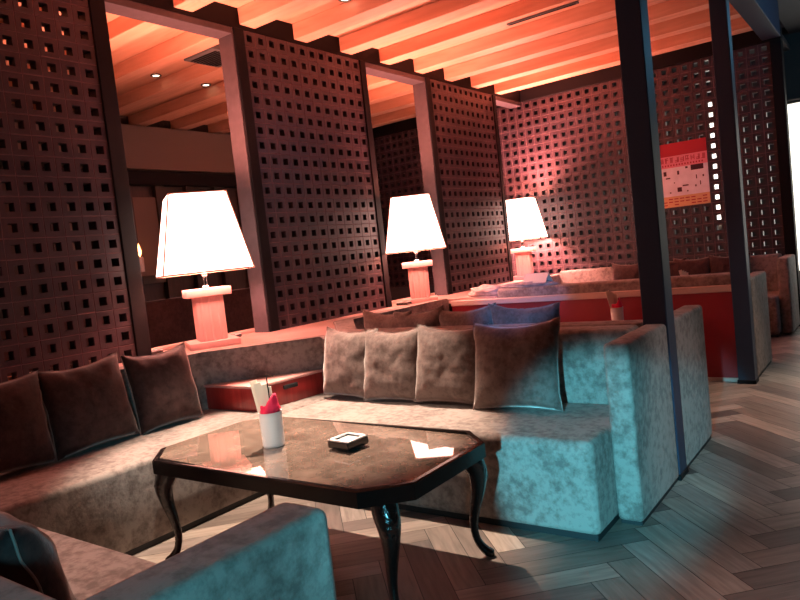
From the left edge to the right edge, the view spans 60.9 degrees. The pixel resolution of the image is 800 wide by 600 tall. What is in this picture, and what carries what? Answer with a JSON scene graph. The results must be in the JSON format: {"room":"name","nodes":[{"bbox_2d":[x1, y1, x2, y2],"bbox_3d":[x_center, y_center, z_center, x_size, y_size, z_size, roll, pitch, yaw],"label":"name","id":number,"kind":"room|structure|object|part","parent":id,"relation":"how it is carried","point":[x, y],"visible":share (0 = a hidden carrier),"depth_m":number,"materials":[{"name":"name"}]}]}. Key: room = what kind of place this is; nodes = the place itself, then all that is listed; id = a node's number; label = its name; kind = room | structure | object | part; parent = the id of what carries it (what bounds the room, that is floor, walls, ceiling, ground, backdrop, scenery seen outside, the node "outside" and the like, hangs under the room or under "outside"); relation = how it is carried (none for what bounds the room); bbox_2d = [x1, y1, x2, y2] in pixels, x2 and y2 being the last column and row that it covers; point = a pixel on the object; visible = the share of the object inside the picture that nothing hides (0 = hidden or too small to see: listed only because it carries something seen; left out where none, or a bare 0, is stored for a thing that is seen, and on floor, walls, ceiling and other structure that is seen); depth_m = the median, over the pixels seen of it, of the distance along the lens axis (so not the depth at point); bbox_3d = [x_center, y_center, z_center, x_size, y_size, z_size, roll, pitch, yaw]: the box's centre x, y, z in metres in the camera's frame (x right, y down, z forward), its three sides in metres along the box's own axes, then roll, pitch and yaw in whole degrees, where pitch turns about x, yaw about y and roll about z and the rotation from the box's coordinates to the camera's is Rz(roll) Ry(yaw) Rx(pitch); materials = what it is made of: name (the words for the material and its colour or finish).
{"room":"entertainment venue","nodes":[
{"label":"entertainment venue","id":0,"kind":"room"},
{"bbox_2d":[0,104,249,318],"bbox_3d":[-3.500,-0.619,7.774,0.400,3.500,11.900,-4,5,36],"label":"wall","id":1,"kind":"structure","parent":0,"point":[161,160],"depth_m":8.41,"materials":[{"name":"brown wood"}]},
{"bbox_3d":[-2.719,-0.796,8.799,0.047,1.050,3.900,-4,5,36],"label":"wall panel","id":2,"kind":"part","parent":1,"relation":"part of","materials":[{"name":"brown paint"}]},
{"bbox_2d":[138,244,155,276],"bbox_3d":[-3.037,-0.481,8.136,0.120,0.400,0.450,-4,5,36],"label":"wall lamp","id":3,"kind":"object","parent":1,"relation":"attached to","point":[144,273],"visible":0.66,"depth_m":8.06,"materials":[{"name":"brown paint"}]},
{"bbox_2d":[139,257,144,271],"bbox_3d":[-3.075,-0.423,8.079,0.080,0.180,0.080,-4,5,36],"label":"candle","id":4,"kind":"object","parent":3,"relation":"on","point":[141,259],"depth_m":8.05,"materials":[{"name":"white wax"}]},
{"bbox_2d":[141,271,155,276],"bbox_3d":[-3.018,-0.313,8.146,0.120,0.060,0.450,-4,5,36],"label":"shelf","id":5,"kind":"object","parent":3,"relation":"attached to","point":[143,273],"depth_m":8.08,"materials":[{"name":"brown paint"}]},
{"bbox_2d":[0,0,799,133],"bbox_3d":[0.285,-2.465,4.798,9.800,0.407,11.800,-4,5,36],"label":"ceiling","id":6,"kind":"structure","parent":0,"point":[473,39],"depth_m":6.45,"materials":[{"name":"brown wood"}]},
{"bbox_2d":[150,73,161,77],"bbox_3d":[-2.398,-2.207,6.688,0.110,0.012,0.110,-4,5,36],"label":"recessed light","id":7,"kind":"object","parent":6,"relation":"in","point":[156,75],"visible":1,"depth_m":6.68,"materials":[{"name":"grey"}]},
{"bbox_2d":[184,44,221,67],"bbox_3d":[-1.626,-2.184,5.978,0.400,0.136,0.380,-4,5,36],"label":"ceiling vent","id":8,"kind":"object","parent":6,"relation":"in","point":[211,56],"visible":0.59,"depth_m":5.92,"materials":[{"name":"grey metal"}]},
{"bbox_2d":[201,83,210,86],"bbox_3d":[-2.056,-2.278,7.206,0.110,0.012,0.110,-4,5,36],"label":"recessed light","id":9,"kind":"object","parent":6,"relation":"in","point":[203,84],"visible":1,"depth_m":7.19,"materials":[{"name":"grey"}]},
{"bbox_2d":[129,0,519,101],"bbox_3d":[-1.448,-2.135,5.097,0.170,0.158,10.170,-4,5,36],"label":"trim","id":10,"kind":"structure","parent":6,"relation":"attached to","point":[219,13],"depth_m":5.75,"materials":[{"name":"black wood"}]},
{"bbox_2d":[104,0,230,38],"bbox_3d":[-1.652,-1.987,4.802,0.158,0.050,1.041,-4,5,36],"label":"trim","id":11,"kind":"structure","parent":10,"relation":"attached to","point":[125,8],"depth_m":4.76,"materials":[{"name":"brown wood"}]},
{"bbox_2d":[365,62,423,84],"bbox_3d":[-0.103,-2.295,6.918,0.158,0.050,1.020,-4,5,36],"label":"trim","id":12,"kind":"structure","parent":10,"relation":"attached to","point":[371,69],"depth_m":6.90,"materials":[{"name":"brown wood"}]},
{"bbox_2d":[495,96,520,108],"bbox_3d":[1.343,-2.582,8.894,0.158,0.050,0.740,-4,5,36],"label":"trim","id":13,"kind":"structure","parent":10,"relation":"attached to","point":[502,102],"depth_m":8.91,"materials":[{"name":"brown wood"}]},
{"bbox_2d":[507,1,578,25],"bbox_3d":[1.196,-2.412,5.736,0.640,0.016,0.044,-4,5,36],"label":"ceiling slot","id":14,"kind":"object","parent":6,"relation":"attached to","point":[574,2],"visible":1,"depth_m":5.71,"materials":[{"name":"grey"}]},
{"bbox_2d":[729,0,780,40],"bbox_3d":[1.007,-2.409,3.261,0.180,0.360,10.170,-4,5,36],"label":"trim","id":15,"kind":"structure","parent":6,"relation":"attached to","point":[762,16],"depth_m":6.64,"materials":[{"name":"blue metal"}]},
{"bbox_2d":[133,326,799,599],"bbox_3d":[0.537,0.905,5.051,10.263,0.060,12.299,-4,5,36],"label":"floor","id":16,"kind":"structure","parent":0,"point":[730,529],"depth_m":2.82,"materials":[{"name":"brown wood"}]},
{"bbox_2d":[1,288,254,375],"bbox_3d":[-2.679,0.518,7.651,0.850,1.020,3.800,-4,5,36],"label":"sofa","id":17,"kind":"object","parent":16,"relation":"on","point":[170,320],"visible":0.02,"depth_m":8.05,"materials":[{"name":"fabric"}]},
{"bbox_2d":[0,335,335,555],"bbox_3d":[-1.670,0.836,3.297,0.805,0.785,3.531,-4,5,36],"label":"sofa","id":18,"kind":"object","parent":16,"relation":"on","point":[103,494],"visible":0.34,"depth_m":3.31,"materials":[{"name":"beige fabric"}]},
{"bbox_2d":[0,370,57,473],"bbox_3d":[-1.897,0.598,3.222,0.218,0.480,0.468,-3,5,43],"label":"cushion","id":19,"kind":"object","parent":18,"relation":"on","point":[25,438],"visible":1,"depth_m":3.25,"materials":[{"name":"fabric"}]},
{"bbox_2d":[30,351,139,461],"bbox_3d":[-1.640,0.547,3.582,0.219,0.481,0.497,-3,5,43],"label":"cushion","id":20,"kind":"object","parent":18,"relation":"on","point":[86,406],"visible":0.97,"depth_m":3.50,"materials":[{"name":"fabric"}]},
{"bbox_2d":[120,342,203,435],"bbox_3d":[-1.372,0.503,3.948,0.207,0.462,0.437,-3,5,42],"label":"cushion","id":21,"kind":"object","parent":18,"relation":"on","point":[163,389],"visible":1,"depth_m":3.87,"materials":[{"name":"fabric"}]},
{"bbox_3d":[-1.889,0.698,3.475,3.582,0.485,0.595,-10,5,-44],"label":"backrest","id":22,"kind":"part","parent":18,"relation":"part of","materials":[{"name":"beige fabric"}]},
{"bbox_2d":[204,369,323,411],"bbox_3d":[-0.837,0.578,4.209,0.761,0.156,0.337,-7,4,-9],"label":"box","id":23,"kind":"object","parent":18,"relation":"on","point":[237,395],"visible":0.76,"depth_m":4.24,"materials":[{"name":"red wood"}]},
{"bbox_3d":[-0.845,0.509,4.205,0.761,0.017,0.336,-7,4,-9],"label":"lid","id":24,"kind":"part","parent":23,"relation":"part of","materials":[{"name":"brown wood"}]},
{"bbox_2d":[0,502,336,599],"bbox_3d":[-1.293,0.881,1.966,2.678,0.785,0.830,-4,5,36],"label":"sofa","id":25,"kind":"object","parent":16,"relation":"on","point":[282,552],"visible":0.94,"depth_m":1.21,"materials":[{"name":"beige fabric"}]},
{"bbox_3d":[-1.540,0.899,1.755,2.530,0.740,0.177,-4,5,36],"label":"backrest","id":26,"kind":"part","parent":25,"relation":"part of","materials":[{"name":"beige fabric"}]},
{"bbox_2d":[0,511,76,599],"bbox_3d":[-0.896,0.625,1.498,0.523,0.429,0.237,-4,4,35],"label":"cushion","id":27,"kind":"object","parent":25,"relation":"on","point":[29,558],"visible":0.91,"depth_m":1.35,"materials":[{"name":"fabric"}]},
{"bbox_3d":[-1.008,1.026,1.898,1.898,0.398,0.640,-4,5,36],"label":"seat","id":28,"kind":"part","parent":25,"relation":"part of","materials":[{"name":"beige fabric"}]},
{"bbox_2d":[152,417,494,599],"bbox_3d":[-0.357,0.859,2.887,1.424,0.509,0.748,-4,5,36],"label":"cocktail table","id":29,"kind":"object","parent":16,"relation":"on","point":[398,463],"visible":0.92,"depth_m":2.68,"materials":[{"name":"black wood"}]},
{"bbox_3d":[-1.014,0.944,3.025,0.120,0.468,0.093,-6,4,6],"label":"leg","id":30,"kind":"part","parent":29,"relation":"part of","materials":[{"name":"black wood"}]},
{"bbox_3d":[-0.680,0.877,3.481,0.093,0.468,0.120,-8,4,-22],"label":"leg","id":31,"kind":"part","parent":29,"relation":"part of","materials":[{"name":"black wood"}]},
{"bbox_2d":[258,409,284,448],"bbox_3d":[-0.551,0.553,2.929,0.102,0.150,0.102,-4,5,36],"label":"cup","id":32,"kind":"object","parent":29,"relation":"on","point":[271,425],"visible":0.96,"depth_m":2.89,"materials":[{"name":"white ceramic"}]},
{"bbox_2d":[249,380,263,413],"bbox_3d":[-0.606,0.447,2.927,0.074,0.210,0.015,-4,4,33],"label":"paper packet","id":33,"kind":"object","parent":32,"relation":"in","point":[253,381],"visible":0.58,"depth_m":2.93,"materials":[{"name":"beige paper"}]},
{"bbox_2d":[253,382,265,408],"bbox_3d":[-0.591,0.451,2.925,0.061,0.198,0.012,-7,4,-9],"label":"paper packet","id":34,"kind":"object","parent":32,"relation":"in","point":[258,390],"visible":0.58,"depth_m":2.92,"materials":[{"name":"beige paper"}]},
{"bbox_2d":[261,384,268,403],"bbox_3d":[-0.574,0.454,2.930,0.050,0.186,0.005,-7,4,-6],"label":"paper packet","id":35,"kind":"object","parent":32,"relation":"in","point":[264,386],"visible":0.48,"depth_m":2.92,"materials":[{"name":"beige paper"}]},
{"bbox_2d":[265,374,272,397],"bbox_3d":[-0.557,0.387,2.921,0.038,0.138,0.019,-5,4,24],"label":"stirrer","id":36,"kind":"object","parent":32,"relation":"in","point":[265,374],"visible":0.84,"depth_m":2.92,"materials":[{"name":"black plastic"}]},
{"bbox_2d":[260,393,280,413],"bbox_3d":[-0.555,0.477,2.922,0.090,0.155,0.090,-8,4,-19],"label":"napkin","id":37,"kind":"object","parent":32,"relation":"in","point":[272,406],"visible":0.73,"depth_m":2.89,"materials":[{"name":"red paper"}]},
{"bbox_3d":[-0.376,0.625,2.866,1.374,0.016,0.702,-2,5,36],"label":"glass","id":38,"kind":"part","parent":29,"relation":"part of","materials":[{"name":"brown glass"}]},
{"bbox_3d":[-0.380,0.647,2.873,1.424,0.067,0.748,-4,5,36],"label":"frame","id":39,"kind":"part","parent":29,"relation":"part of","materials":[{"name":"black wood"}]},
{"bbox_2d":[328,432,368,450],"bbox_3d":[-0.213,0.581,2.792,0.120,0.040,0.120,-3,5,41],"label":"ashtray","id":40,"kind":"object","parent":29,"relation":"on","point":[348,441],"visible":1,"depth_m":2.77,"materials":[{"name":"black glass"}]},
{"bbox_3d":[-0.212,0.574,2.791,0.083,0.009,0.083,-3,5,41],"label":"dish","id":41,"kind":"part","parent":40,"relation":"part of","materials":[{"name":"white ceramic"}]},
{"bbox_3d":[-0.029,0.882,2.295,0.093,0.468,0.120,-8,4,-22],"label":"leg","id":42,"kind":"part","parent":29,"relation":"part of","materials":[{"name":"black wood"}]},
{"bbox_3d":[0.305,0.815,2.751,0.120,0.468,0.093,-6,4,6],"label":"leg","id":43,"kind":"part","parent":29,"relation":"part of","materials":[{"name":"black wood"}]},
{"bbox_2d":[333,299,449,330],"bbox_3d":[0.088,0.487,5.699,0.805,0.785,2.196,-4,5,36],"label":"sofa","id":44,"kind":"object","parent":16,"relation":"on","point":[357,322],"visible":0.12,"depth_m":6.05,"materials":[{"name":"beige fabric"}]},
{"bbox_2d":[282,324,678,541],"bbox_3d":[0.225,0.604,3.649,2.180,0.785,0.812,-4,5,36],"label":"sofa","id":45,"kind":"object","parent":16,"relation":"on","point":[610,454],"visible":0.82,"depth_m":3.01,"materials":[{"name":"beige fabric"}]},
{"bbox_2d":[323,327,378,400],"bbox_3d":[-0.309,0.382,4.152,0.458,0.441,0.192,-3,5,41],"label":"cushion","id":46,"kind":"object","parent":45,"relation":"on","point":[344,355],"visible":0.78,"depth_m":4.09,"materials":[{"name":"fabric"}]},
{"bbox_2d":[363,325,424,402],"bbox_3d":[-0.036,0.371,3.930,0.452,0.433,0.196,-4,5,37],"label":"cushion","id":47,"kind":"object","parent":45,"relation":"on","point":[390,360],"visible":0.84,"depth_m":3.86,"materials":[{"name":"fabric"}]},
{"bbox_3d":[0.218,0.783,3.573,1.898,0.398,0.640,-4,5,36],"label":"seat","id":48,"kind":"part","parent":45,"relation":"part of","materials":[{"name":"beige fabric"}]},
{"bbox_2d":[414,324,488,404],"bbox_3d":[0.272,0.346,3.686,0.468,0.444,0.200,-4,4,35],"label":"cushion","id":49,"kind":"object","parent":45,"relation":"on","point":[445,358],"visible":0.79,"depth_m":3.63,"materials":[{"name":"fabric"}]},
{"bbox_3d":[0.344,0.421,3.935,2.050,0.485,0.172,-4,5,36],"label":"backrest","id":50,"kind":"part","parent":45,"relation":"part of","materials":[{"name":"beige fabric"}]},
{"bbox_2d":[473,316,562,410],"bbox_3d":[0.582,0.324,3.422,0.490,0.455,0.215,-4,4,32],"label":"cushion","id":51,"kind":"object","parent":45,"relation":"on","point":[516,366],"visible":1,"depth_m":3.34,"materials":[{"name":"fabric"}]},
{"bbox_3d":[1.117,0.531,3.119,0.110,0.769,0.597,-4,5,36],"label":"armrest","id":52,"kind":"part","parent":45,"relation":"part of","materials":[{"name":"beige fabric"}]},
{"bbox_2d":[341,305,711,466],"bbox_3d":[0.711,0.508,4.313,2.180,0.785,0.812,-4,5,36],"label":"sofa","id":53,"kind":"object","parent":16,"relation":"on","point":[688,319],"visible":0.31,"depth_m":3.67,"materials":[{"name":"beige fabric"}]},
{"bbox_2d":[362,309,411,328],"bbox_3d":[-0.060,0.291,4.705,0.458,0.496,0.194,-3,5,38],"label":"cushion","id":54,"kind":"object","parent":53,"relation":"on","point":[371,320],"visible":0.23,"depth_m":4.65,"materials":[{"name":"fabric"}]},
{"bbox_2d":[392,304,444,327],"bbox_3d":[0.172,0.278,4.531,0.437,0.494,0.201,-3,5,43],"label":"cushion","id":55,"kind":"object","parent":53,"relation":"on","point":[430,318],"visible":0.23,"depth_m":4.45,"materials":[{"name":"fabric"}]},
{"bbox_2d":[439,302,495,325],"bbox_3d":[0.464,0.262,4.303,0.468,0.492,0.194,-4,5,37],"label":"cushion","id":56,"kind":"object","parent":53,"relation":"on","point":[482,315],"visible":0.24,"depth_m":4.23,"materials":[{"name":"fabric"}]},
{"bbox_3d":[0.454,0.400,4.085,2.050,0.485,0.170,-4,5,36],"label":"backrest","id":57,"kind":"part","parent":53,"relation":"part of","materials":[{"name":"beige fabric"}]},
{"bbox_2d":[488,302,559,323],"bbox_3d":[0.765,0.244,4.074,0.479,0.488,0.192,-4,4,35],"label":"cushion","id":58,"kind":"object","parent":53,"relation":"on","point":[500,315],"visible":0.3,"depth_m":3.99,"materials":[{"name":"fabric"}]},
{"bbox_3d":[1.555,0.444,3.718,0.110,0.769,0.620,-4,5,36],"label":"armrest","id":59,"kind":"part","parent":53,"relation":"part of","materials":[{"name":"beige fabric"}]},
{"bbox_2d":[372,25,799,325],"bbox_3d":[1.879,-1.196,9.238,6.010,3.278,0.150,-4,5,36],"label":"screen","id":60,"kind":"object","parent":16,"relation":"on","point":[394,180],"visible":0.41,"depth_m":8.54,"materials":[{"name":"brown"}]},
{"bbox_2d":[660,137,710,207],"bbox_3d":[3.351,-1.493,8.050,0.555,0.755,0.006,-4,5,36],"label":"poster","id":61,"kind":"object","parent":60,"relation":"attached to","point":[684,164],"visible":0.97,"depth_m":8.03,"materials":[{"name":"red paper"}]},
{"bbox_3d":[4.255,-1.266,7.488,0.110,3.120,0.150,-4,5,36],"label":"post","id":62,"kind":"part","parent":60,"relation":"part of","materials":[{"name":"black wood"}]},
{"bbox_2d":[451,284,737,381],"bbox_3d":[1.578,0.319,6.004,2.540,0.752,0.070,-4,5,36],"label":"wall","id":63,"kind":"structure","parent":16,"relation":"on","point":[715,301],"depth_m":5.43,"materials":[{"name":"paint"}]},
{"bbox_3d":[1.539,-0.029,5.981,2.540,0.050,0.070,-4,5,36],"label":"trim","id":64,"kind":"part","parent":63,"relation":"part of","materials":[{"name":"beige wood"}]},
{"bbox_3d":[1.617,0.677,6.026,2.540,0.030,0.062,-4,5,36],"label":"trim","id":65,"kind":"part","parent":63,"relation":"part of","materials":[{"name":"beige"}]},
{"bbox_2d":[498,271,771,376],"bbox_3d":[2.076,0.211,6.181,2.180,0.835,0.805,-4,5,36],"label":"sofa","id":66,"kind":"object","parent":16,"relation":"on","point":[758,278],"visible":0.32,"depth_m":5.63,"materials":[{"name":"beige fabric"}]},
{"bbox_2d":[500,280,557,287],"bbox_3d":[1.203,-0.154,6.371,0.609,0.052,0.156,-4,5,36],"label":"folded cloth","id":67,"kind":"object","parent":66,"relation":"on","point":[515,284],"visible":0.94,"depth_m":6.32,"materials":[{"name":"fabric"}]},
{"bbox_2d":[523,272,552,282],"bbox_3d":[1.274,-0.207,6.311,0.115,0.087,0.260,-10,5,-41],"label":"tent card","id":68,"kind":"object","parent":67,"relation":"on","point":[535,277],"visible":0.93,"depth_m":6.27,"materials":[{"name":"beige paper"}]},
{"bbox_3d":[1.825,0.102,5.960,2.050,0.535,0.180,-4,5,36],"label":"backrest","id":69,"kind":"part","parent":66,"relation":"part of","materials":[{"name":"beige fabric"}]},
{"bbox_3d":[2.896,0.178,5.549,0.110,0.769,0.750,-4,5,36],"label":"armrest","id":70,"kind":"part","parent":66,"relation":"part of","materials":[{"name":"beige fabric"}]},
{"bbox_2d":[615,0,688,480],"bbox_3d":[1.203,-0.671,3.339,0.130,3.139,0.142,-4,5,36],"label":"steel column","id":71,"kind":"structure","parent":16,"relation":"on","point":[632,18],"depth_m":3.30,"materials":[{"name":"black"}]},
{"bbox_3d":[1.373,0.871,3.439,0.130,0.030,0.142,-4,5,36],"label":"plate","id":72,"kind":"part","parent":71,"relation":"part of","materials":[{"name":"black"}]},
{"bbox_2d":[550,253,799,336],"bbox_3d":[3.024,-0.005,8.012,2.815,0.820,0.790,-4,5,36],"label":"sofa","id":73,"kind":"object","parent":16,"relation":"on","point":[781,276],"visible":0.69,"depth_m":7.25,"materials":[{"name":"beige fabric"}]},
{"bbox_2d":[612,263,638,279],"bbox_3d":[2.783,-0.235,8.250,0.458,0.461,0.207,-4,4,32],"label":"cushion","id":74,"kind":"object","parent":73,"relation":"on","point":[619,272],"visible":0.38,"depth_m":8.22,"materials":[{"name":"fabric"}]},
{"bbox_3d":[3.202,-0.063,8.253,2.550,0.775,0.180,-4,5,36],"label":"backrest","id":75,"kind":"part","parent":73,"relation":"part of","materials":[{"name":"beige fabric"}]},
{"bbox_2d":[669,257,686,275],"bbox_3d":[3.136,-0.258,7.987,0.450,0.462,0.203,-3,5,38],"label":"cushion","id":76,"kind":"object","parent":73,"relation":"on","point":[674,269],"visible":0.17,"depth_m":7.88,"materials":[{"name":"fabric"}]},
{"bbox_2d":[673,255,713,275],"bbox_3d":[3.367,-0.272,7.813,0.452,0.462,0.198,-4,5,37],"label":"cushion","id":77,"kind":"object","parent":73,"relation":"on","point":[696,266],"visible":0.44,"depth_m":7.75,"materials":[{"name":"fabric"}]},
{"bbox_2d":[708,252,750,273],"bbox_3d":[3.672,-0.291,7.588,0.450,0.462,0.197,-3,5,38],"label":"cushion","id":78,"kind":"object","parent":73,"relation":"on","point":[718,264],"visible":0.29,"depth_m":7.59,"materials":[{"name":"fabric"}]},
{"bbox_3d":[3.003,0.193,7.937,2.560,0.398,0.600,-4,5,36],"label":"seat","id":79,"kind":"part","parent":73,"relation":"part of","materials":[{"name":"beige fabric"}]},
{"bbox_3d":[4.144,-0.078,7.255,0.110,0.784,0.610,-4,5,36],"label":"armrest","id":80,"kind":"part","parent":73,"relation":"part of","materials":[{"name":"beige fabric"}]},
{"bbox_2d":[708,0,758,383],"bbox_3d":[2.493,-0.927,5.103,0.130,3.139,0.132,-4,5,36],"label":"steel column","id":81,"kind":"structure","parent":16,"relation":"on","point":[719,10],"depth_m":5.06,"materials":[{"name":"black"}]},
{"bbox_3d":[2.664,0.615,5.202,0.130,0.030,0.132,-4,5,36],"label":"plate","id":82,"kind":"part","parent":81,"relation":"part of","materials":[{"name":"black metal"}]},
{"bbox_3d":[1.447,0.492,5.476,1.424,0.509,0.748,-4,5,36],"label":"cocktail table","id":83,"kind":"object","parent":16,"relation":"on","visible":0},
{"bbox_2d":[610,306,623,320],"bbox_3d":[1.757,0.132,5.496,0.102,0.150,0.102,-4,5,36],"label":"cup","id":84,"kind":"object","parent":83,"relation":"on","point":[617,313],"visible":0.65,"depth_m":5.45,"materials":[{"name":"white ceramic"}]},
{"bbox_2d":[605,291,612,311],"bbox_3d":[1.699,0.027,5.486,0.074,0.210,0.015,-6,4,9],"label":"paper packet","id":85,"kind":"object","parent":84,"relation":"in","point":[610,302],"visible":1,"depth_m":5.48,"materials":[{"name":"beige paper"}]},
{"bbox_2d":[608,291,614,303],"bbox_3d":[1.717,0.030,5.491,0.061,0.198,0.012,-7,4,-12],"label":"paper packet","id":86,"kind":"object","parent":84,"relation":"in","point":[609,293],"visible":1,"depth_m":5.49,"materials":[{"name":"beige paper"}]},
{"bbox_2d":[611,297,622,307],"bbox_3d":[1.752,0.056,5.490,0.092,0.155,0.086,-4,5,36],"label":"napkin","id":87,"kind":"object","parent":84,"relation":"in","point":[618,304],"visible":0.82,"depth_m":5.46,"materials":[{"name":"red paper"}]},
{"bbox_2d":[396,27,799,281],"bbox_3d":[3.881,-1.613,9.746,10.000,3.600,0.150,-4,5,36],"label":"wall","id":88,"kind":"structure","parent":0,"point":[791,57],"depth_m":9.40,"materials":[{"name":"grey paint"}]},
{"bbox_2d":[708,102,721,228],"bbox_3d":[4.311,-1.854,9.237,0.320,1.770,0.096,-4,5,36],"label":"window","id":89,"kind":"structure","parent":88,"relation":"in","point":[709,104],"depth_m":9.22,"materials":[{"name":"white glass"}]},
{"bbox_2d":[787,98,799,272],"bbox_3d":[5.682,-1.476,8.289,1.750,2.240,0.096,-4,5,36],"label":"window","id":90,"kind":"structure","parent":88,"relation":"in","point":[793,105],"depth_m":8.67,"materials":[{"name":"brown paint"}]},
{"bbox_3d":[5.544,-2.543,8.193,1.750,0.028,0.030,-4,5,36],"label":"curtain rail","id":91,"kind":"part","parent":90,"relation":"part of","materials":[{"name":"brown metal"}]},
{"bbox_3d":[-1.127,0.685,5.167,0.518,0.726,10.000,-4,5,36],"label":"wall","id":92,"kind":"structure","parent":0,"visible":0},
{"bbox_2d":[7,279,523,380],"bbox_3d":[-0.885,0.266,4.997,1.150,0.073,9.910,-4,5,36],"label":"ledge","id":93,"kind":"object","parent":92,"relation":"on","point":[249,336],"visible":0.16,"depth_m":5.22,"materials":[{"name":"wood"}]},
{"bbox_2d":[0,0,151,382],"bbox_3d":[-2.998,-0.548,2.852,0.172,2.360,3.999,-4,5,36],"label":"screen","id":94,"kind":"object","parent":93,"relation":"on","point":[85,40],"visible":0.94,"depth_m":4.08,"materials":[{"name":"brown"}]},
{"bbox_3d":[-1.856,-0.775,4.412,0.172,2.360,0.105,-4,5,36],"label":"post","id":95,"kind":"part","parent":94,"relation":"part of","materials":[{"name":"black wood"}]},
{"bbox_2d":[152,349,162,354],"bbox_3d":[-1.667,0.354,4.616,0.090,0.028,0.090,-10,5,-43],"label":"ashtray","id":96,"kind":"object","parent":93,"relation":"on","point":[155,351],"visible":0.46,"depth_m":4.59,"materials":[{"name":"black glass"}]},
{"bbox_2d":[156,190,254,350],"bbox_3d":[-1.359,-0.201,4.708,0.594,1.050,0.594,-8,4,-23],"label":"table lamp","id":97,"kind":"object","parent":93,"relation":"on","point":[201,233],"visible":1,"depth_m":4.51,"materials":[{"name":"white fabric"}]},
{"bbox_3d":[-1.387,-0.454,4.692,0.590,0.530,0.590,-8,4,-23],"label":"lamp shade","id":98,"kind":"part","parent":97,"relation":"part of","materials":[{"name":"beige fabric"}]},
{"bbox_2d":[228,333,241,336],"bbox_3d":[-1.268,0.274,5.160,0.100,0.030,0.100,-5,4,17],"label":"ashtray","id":99,"kind":"object","parent":93,"relation":"on","point":[235,334],"visible":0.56,"depth_m":5.17,"materials":[{"name":"black glass"}]},
{"bbox_2d":[219,27,391,332],"bbox_3d":[-0.742,-0.997,5.934,0.172,2.360,1.608,-4,5,36],"label":"screen","id":100,"kind":"object","parent":93,"relation":"on","point":[299,116],"visible":0.98,"depth_m":5.72,"materials":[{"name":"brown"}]},
{"bbox_3d":[-1.177,-0.910,5.340,0.172,2.360,0.100,-4,5,36],"label":"post","id":101,"kind":"part","parent":100,"relation":"part of","materials":[{"name":"black wood"}]},
{"bbox_3d":[-0.294,-1.086,6.547,0.172,2.360,0.080,-4,5,36],"label":"post","id":102,"kind":"part","parent":100,"relation":"part of","materials":[{"name":"black wood"}]},
{"bbox_2d":[119,279,523,366],"bbox_3d":[-0.883,0.280,4.998,1.150,0.045,9.910,-4,5,36],"label":"shelf","id":103,"kind":"object","parent":93,"relation":"attached to","point":[249,336],"depth_m":5.26,"materials":[{"name":"wood"}]},
{"bbox_2d":[396,301,411,305],"bbox_3d":[0.041,0.031,6.662,0.120,0.032,0.120,-4,4,27],"label":"ashtray","id":104,"kind":"object","parent":93,"relation":"on","point":[401,302],"visible":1,"depth_m":6.62,"materials":[{"name":"black glass"}]},
{"bbox_2d":[385,193,446,303],"bbox_3d":[0.155,-0.502,6.776,0.594,1.050,0.594,-6,4,2],"label":"table lamp","id":105,"kind":"object","parent":93,"relation":"on","point":[413,225],"visible":0.98,"depth_m":6.53,"materials":[{"name":"white fabric"}]},
{"bbox_3d":[0.127,-0.755,6.760,0.590,0.530,0.590,-6,4,2],"label":"lamp shade","id":106,"kind":"part","parent":105,"relation":"part of","materials":[{"name":"beige fabric"}]},
{"bbox_2d":[413,77,513,295],"bbox_3d":[0.793,-1.302,8.032,0.172,2.360,1.583,-4,5,36],"label":"screen","id":107,"kind":"object","parent":93,"relation":"on","point":[458,130],"visible":0.98,"depth_m":7.83,"materials":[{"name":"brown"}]},
{"bbox_3d":[0.361,-1.216,7.441,0.172,2.360,0.085,-4,5,36],"label":"post","id":108,"kind":"part","parent":107,"relation":"part of","materials":[{"name":"black wood"}]},
{"bbox_3d":[1.237,-1.390,8.638,0.172,2.360,0.070,-4,5,36],"label":"post","id":109,"kind":"part","parent":107,"relation":"part of","materials":[{"name":"black wood"}]},
{"bbox_2d":[468,284,501,296],"bbox_3d":[0.857,-0.100,6.643,0.495,0.115,0.164,-4,5,36],"label":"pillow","id":110,"kind":"object","parent":93,"relation":"on","point":[485,289],"visible":0.84,"depth_m":6.60,"materials":[{"name":"beige fabric"}]},
{"bbox_2d":[506,197,547,279],"bbox_3d":[1.609,-0.804,8.966,0.594,1.050,0.594,-5,4,22],"label":"table lamp","id":111,"kind":"object","parent":93,"relation":"on","point":[525,222],"visible":0.75,"depth_m":8.74,"materials":[{"name":"white fabric"}]},
{"bbox_3d":[1.581,-1.057,8.950,0.590,0.530,0.590,-5,4,22],"label":"lamp shade","id":112,"kind":"part","parent":111,"relation":"part of","materials":[{"name":"beige fabric"}]}
]}

